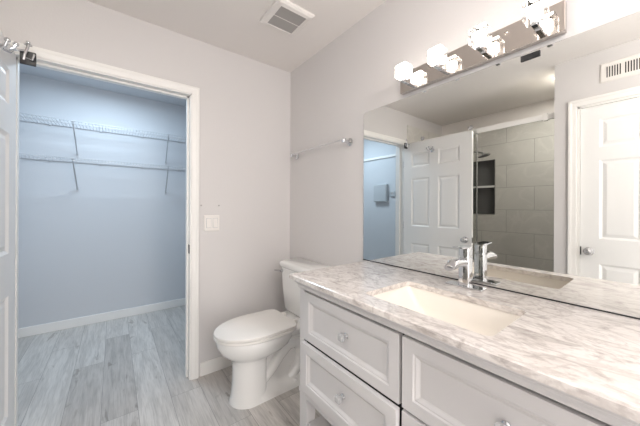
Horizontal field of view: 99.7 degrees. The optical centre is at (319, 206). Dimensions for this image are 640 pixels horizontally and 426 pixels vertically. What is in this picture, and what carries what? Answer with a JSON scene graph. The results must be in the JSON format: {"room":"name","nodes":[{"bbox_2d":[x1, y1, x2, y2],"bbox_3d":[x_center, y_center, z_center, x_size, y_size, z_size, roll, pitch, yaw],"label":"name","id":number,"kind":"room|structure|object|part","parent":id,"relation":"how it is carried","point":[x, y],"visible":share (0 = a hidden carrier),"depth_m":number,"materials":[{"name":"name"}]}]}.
{"room":"bathroom","nodes":[
{"label":"bathroom","id":0,"kind":"room"},
{"bbox_2d":[18,72,185,328],"bbox_3d":[-2.062,-0.009,3.156,2.350,2.480,0.100,0,0,-37],"label":"wall","id":1,"kind":"structure","parent":0,"point":[118,242],"depth_m":2.85,"materials":[{"name":"grey paint"}]},
{"bbox_2d":[18,298,184,337],"bbox_3d":[-2.033,1.187,3.111,2.150,0.089,0.013,0,0,-37],"label":"baseboard","id":2,"kind":"structure","parent":1,"relation":"attached to","point":[75,322],"depth_m":2.85,"materials":[{"name":"white paint"}]},
{"bbox_2d":[19,113,185,164],"bbox_3d":[-1.935,-0.653,2.994,2.144,0.311,0.308,0,0,-37],"label":"wire shelf","id":3,"kind":"object","parent":1,"relation":"attached to","point":[24,116],"visible":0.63,"depth_m":2.70,"materials":[{"name":"grey metal"}]},
{"bbox_2d":[19,153,185,193],"bbox_3d":[-1.937,-0.303,2.994,2.144,0.311,0.308,0,0,-37],"label":"wire shelf","id":4,"kind":"object","parent":1,"relation":"attached to","point":[21,156],"visible":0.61,"depth_m":2.71,"materials":[{"name":"grey metal"}]},
{"bbox_2d":[19,64,185,106],"bbox_3d":[-1.583,-1.287,2.536,2.350,0.080,1.660,0,0,-37],"label":"ceiling","id":5,"kind":"structure","parent":0,"point":[36,71],"depth_m":2.77,"materials":[{"name":"grey paint"}]},
{"bbox_2d":[0,0,290,375],"bbox_3d":[-1.306,-0.046,1.704,2.910,2.560,0.115,0,0,-37],"label":"wall","id":6,"kind":"structure","parent":0,"point":[244,151],"depth_m":2.06,"materials":[{"name":"white paint"}]},
{"bbox_2d":[0,31,35,425],"bbox_3d":[-1.329,0.192,1.081,0.155,2.061,0.825,0,0,-34],"label":"door","id":7,"kind":"structure","parent":6,"relation":"in","point":[7,54],"depth_m":1.30,"materials":[{"name":"white paint"}]},
{"bbox_3d":[-1.491,-0.788,1.358,0.082,0.102,0.018,0,0,-37],"label":"bracket arm","id":8,"kind":"part","parent":7,"relation":"part of","materials":[{"name":"silver metal"}]},
{"bbox_2d":[9,41,199,425],"bbox_3d":[-1.296,0.189,1.704,0.971,2.090,0.133,0,0,-37],"label":"door frame","id":9,"kind":"structure","parent":6,"relation":"attached to","point":[43,63],"depth_m":1.92,"materials":[{"name":"white paint"}]},
{"bbox_2d":[204,215,218,230],"bbox_3d":[-0.803,0.122,2.006,0.110,0.116,0.016,0,0,-37],"label":"light switch","id":10,"kind":"object","parent":6,"relation":"attached to","point":[211,222],"visible":1,"depth_m":2.01,"materials":[{"name":"white plastic"}]},
{"bbox_2d":[200,356,231,376],"bbox_3d":[-0.571,1.188,2.189,0.756,0.098,0.013,0,0,-37],"label":"baseboard","id":11,"kind":"structure","parent":6,"relation":"attached to","point":[213,365],"depth_m":2.02,"materials":[{"name":"white paint"}]},
{"bbox_2d":[18,305,320,425],"bbox_3d":[-0.756,1.277,0.975,2.910,0.080,5.160,0,0,-37],"label":"floor","id":12,"kind":"structure","parent":0,"point":[130,370],"depth_m":1.88,"materials":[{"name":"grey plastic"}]},
{"bbox_2d":[214,258,331,409],"bbox_3d":[-0.344,0.833,1.872,0.759,0.811,0.502,0,0,-37],"label":"toilet","id":13,"kind":"object","parent":12,"relation":"on","point":[262,347],"visible":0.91,"depth_m":1.74,"materials":[{"name":"white ceramic"}]},
{"bbox_3d":[-0.438,0.809,1.782,0.500,0.018,0.380,0,0,-37],"label":"seat","id":14,"kind":"part","parent":13,"relation":"part of","materials":[{"name":"white plastic"}]},
{"bbox_3d":[-0.441,0.785,1.780,0.494,0.024,0.380,0,0,-37],"label":"lid","id":15,"kind":"part","parent":13,"relation":"part of","materials":[{"name":"white plastic"}]},
{"bbox_3d":[-0.108,0.645,2.033,0.189,0.340,0.444,0,0,-37],"label":"tank","id":16,"kind":"part","parent":13,"relation":"part of","materials":[{"name":"white ceramic"}]},
{"bbox_3d":[-0.112,0.451,2.029,0.201,0.046,0.472,0,0,-37],"label":"tank lid","id":17,"kind":"part","parent":13,"relation":"part of","materials":[{"name":"white ceramic"}]},
{"bbox_2d":[294,280,639,425],"bbox_3d":[0.456,0.800,0.992,0.569,0.884,1.242,0,0,-37],"label":"vanity cabinet","id":18,"kind":"object","parent":12,"relation":"on","point":[359,366],"visible":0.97,"depth_m":0.85,"materials":[{"name":"grey paint"}]},
{"bbox_3d":[-0.061,1.073,1.314,0.050,0.333,0.058,0,0,-37],"label":"leg","id":19,"kind":"part","parent":18,"relation":"part of","materials":[{"name":"grey paint"}]},
{"bbox_3d":[0.472,0.894,1.004,0.529,0.027,1.220,0,0,-37],"label":"moulding","id":20,"kind":"part","parent":18,"relation":"part of","materials":[{"name":"grey paint"}]},
{"bbox_2d":[308,415,331,425],"bbox_3d":[0.484,1.042,0.990,0.514,0.030,1.116,0,0,-37],"label":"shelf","id":21,"kind":"object","parent":18,"relation":"attached to","point":[320,421],"depth_m":1.28,"materials":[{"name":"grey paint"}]},
{"bbox_3d":[0.083,0.753,1.070,0.019,0.224,0.540,0,0,-37],"label":"drawer","id":22,"kind":"part","parent":18,"relation":"part of","materials":[{"name":"grey paint"}]},
{"bbox_3d":[0.095,0.518,1.079,0.019,0.224,0.540,0,0,-37],"label":"drawer","id":23,"kind":"part","parent":18,"relation":"part of","materials":[{"name":"grey paint"}]},
{"bbox_3d":[0.427,0.754,0.641,0.019,0.224,0.540,0,0,-37],"label":"drawer","id":24,"kind":"part","parent":18,"relation":"part of","materials":[{"name":"grey paint"}]},
{"bbox_2d":[289,261,639,422],"bbox_3d":[0.458,0.346,1.001,0.565,0.021,1.275,0,0,-37],"label":"countertop","id":25,"kind":"structure","parent":18,"relation":"on","point":[589,355],"depth_m":0.72,"materials":[{"name":"stone"}]},
{"bbox_2d":[373,286,520,335],"bbox_3d":[0.417,0.425,0.955,0.328,0.134,0.485,0,0,-37],"label":"sink","id":26,"kind":"object","parent":25,"relation":"in","point":[483,320],"visible":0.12,"depth_m":1.05,"materials":[{"name":"white ceramic"}]},
{"bbox_2d":[444,245,486,291],"bbox_3d":[0.566,0.250,1.100,0.172,0.173,0.146,0,0,-37],"label":"faucet","id":27,"kind":"object","parent":25,"relation":"on","point":[464,263],"visible":1,"depth_m":1.11,"materials":[{"name":"silver metal"}]},
{"bbox_3d":[0.548,0.230,1.087,0.128,0.041,0.041,0,0,-37],"label":"spout","id":28,"kind":"part","parent":27,"relation":"part of","materials":[{"name":"silver metal"}]},
{"bbox_3d":[0.592,0.168,1.120,0.091,0.009,0.041,0,0,-37],"label":"lever","id":29,"kind":"part","parent":27,"relation":"part of","materials":[{"name":"silver metal"}]},
{"bbox_3d":[0.612,0.194,1.135,0.039,0.042,0.039,0,0,-37],"label":"lever","id":30,"kind":"part","parent":27,"relation":"part of","materials":[{"name":"silver metal"}]},
{"bbox_3d":[0.611,0.333,1.135,0.056,0.007,0.146,0,0,-37],"label":"plate","id":31,"kind":"part","parent":27,"relation":"part of","materials":[{"name":"silver metal"}]},
{"bbox_3d":[0.431,0.514,0.628,0.016,0.022,0.022,0,0,-37],"label":"knob","id":32,"kind":"part","parent":18,"relation":"part of","materials":[{"name":"silver metal"}]},
{"bbox_3d":[0.429,0.520,0.641,0.019,0.224,0.540,0,0,-37],"label":"drawer","id":33,"kind":"part","parent":18,"relation":"part of","materials":[{"name":"grey paint"}]},
{"bbox_2d":[86,0,385,72],"bbox_3d":[-0.279,-1.241,0.286,2.816,0.080,3.500,0,0,-37],"label":"ceiling","id":34,"kind":"structure","parent":0,"point":[235,26],"depth_m":1.76,"materials":[{"name":"white paint"}]},
{"bbox_2d":[260,0,314,36],"bbox_3d":[-0.211,-1.188,1.713,0.250,0.026,0.257,0,0,-37],"label":"exhaust fan","id":35,"kind":"object","parent":34,"relation":"attached to","point":[285,16],"visible":1,"depth_m":1.68,"materials":[{"name":"white plastic"}]},
{"bbox_2d":[268,6,305,32],"bbox_3d":[-0.211,-1.184,1.713,0.178,0.010,0.185,0,0,-37],"label":"grille","id":36,"kind":"object","parent":35,"relation":"attached to","point":[285,19],"depth_m":1.70,"materials":[{"name":"grey plastic"}]},
{"bbox_2d":[290,0,639,266],"bbox_3d":[0.779,0.023,1.132,0.100,2.440,3.555,0,0,-37],"label":"wall","id":37,"kind":"structure","parent":0,"point":[352,76],"depth_m":1.78,"materials":[{"name":"white paint"}]},
{"bbox_2d":[290,138,352,159],"bbox_3d":[-0.025,-0.431,2.049,0.068,0.053,0.707,0,0,-37],"label":"towel bar","id":38,"kind":"object","parent":37,"relation":"attached to","point":[349,141],"visible":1,"depth_m":1.89,"materials":[{"name":"silver metal"}]},
{"bbox_3d":[-0.223,-0.432,2.309,0.068,0.053,0.053,0,0,-37],"label":"post","id":39,"kind":"part","parent":38,"relation":"part of","materials":[{"name":"silver metal"}]},
{"bbox_3d":[0.174,-0.430,1.789,0.068,0.053,0.053,0,0,-37],"label":"post","id":40,"kind":"part","parent":38,"relation":"part of","materials":[{"name":"silver metal"}]},
{"bbox_2d":[395,0,566,94],"bbox_3d":[0.609,-0.660,1.172,0.126,0.105,0.672,0,0,-37],"label":"vanity light","id":41,"kind":"object","parent":37,"relation":"attached to","point":[537,25],"visible":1,"depth_m":1.09,"materials":[{"name":"silver metal"}]},
{"bbox_3d":[0.423,-0.680,1.363,0.062,0.062,0.062,0,0,-37],"label":"lamp shade","id":42,"kind":"part","parent":41,"relation":"part of","materials":[{"name":"white glass"}]},
{"bbox_3d":[0.423,-0.680,1.363,0.038,0.038,0.038,0,0,-37],"label":"bulb","id":43,"kind":"part","parent":41,"relation":"part of","materials":[{"name":"white glass"}]},
{"bbox_3d":[0.444,-0.638,1.379,0.082,0.024,0.026,0,0,-37],"label":"arm","id":44,"kind":"part","parent":41,"relation":"part of","materials":[{"name":"silver metal"}]},
{"bbox_3d":[0.531,-0.680,1.222,0.062,0.062,0.062,0,0,-37],"label":"lamp shade","id":45,"kind":"part","parent":41,"relation":"part of","materials":[{"name":"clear glass"}]},
{"bbox_3d":[0.531,-0.680,1.222,0.038,0.038,0.038,0,0,-37],"label":"bulb","id":46,"kind":"part","parent":41,"relation":"part of","materials":[{"name":"white glass"}]},
{"bbox_3d":[0.552,-0.638,1.238,0.082,0.024,0.026,0,0,-37],"label":"arm","id":47,"kind":"part","parent":41,"relation":"part of","materials":[{"name":"silver metal"}]},
{"bbox_3d":[0.640,-0.679,1.079,0.038,0.038,0.038,0,0,-37],"label":"bulb","id":48,"kind":"part","parent":41,"relation":"part of","materials":[{"name":"white glass"}]},
{"bbox_3d":[0.640,-0.679,1.079,0.062,0.062,0.062,0,0,-37],"label":"lamp shade","id":49,"kind":"part","parent":41,"relation":"part of","materials":[{"name":"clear glass"}]},
{"bbox_3d":[0.660,-0.637,1.095,0.082,0.024,0.026,0,0,-37],"label":"arm","id":50,"kind":"part","parent":41,"relation":"part of","materials":[{"name":"silver metal"}]},
{"bbox_3d":[0.748,-0.679,0.938,0.062,0.062,0.062,0,0,-37],"label":"lamp shade","id":51,"kind":"part","parent":41,"relation":"part of","materials":[{"name":"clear glass"}]},
{"bbox_3d":[0.748,-0.679,0.938,0.038,0.038,0.038,0,0,-37],"label":"bulb","id":52,"kind":"part","parent":41,"relation":"part of","materials":[{"name":"white glass"}]},
{"bbox_3d":[0.768,-0.637,0.954,0.082,0.024,0.026,0,0,-37],"label":"arm","id":53,"kind":"part","parent":41,"relation":"part of","materials":[{"name":"silver metal"}]},
{"bbox_2d":[363,11,639,319],"bbox_3d":[0.674,-0.125,1.179,0.010,0.923,1.318,0,0,-37],"label":"wall mirror","id":54,"kind":"object","parent":37,"relation":"attached to","point":[530,161],"visible":1,"depth_m":1.03,"materials":[{"name":"silver mirror"}]}
]}

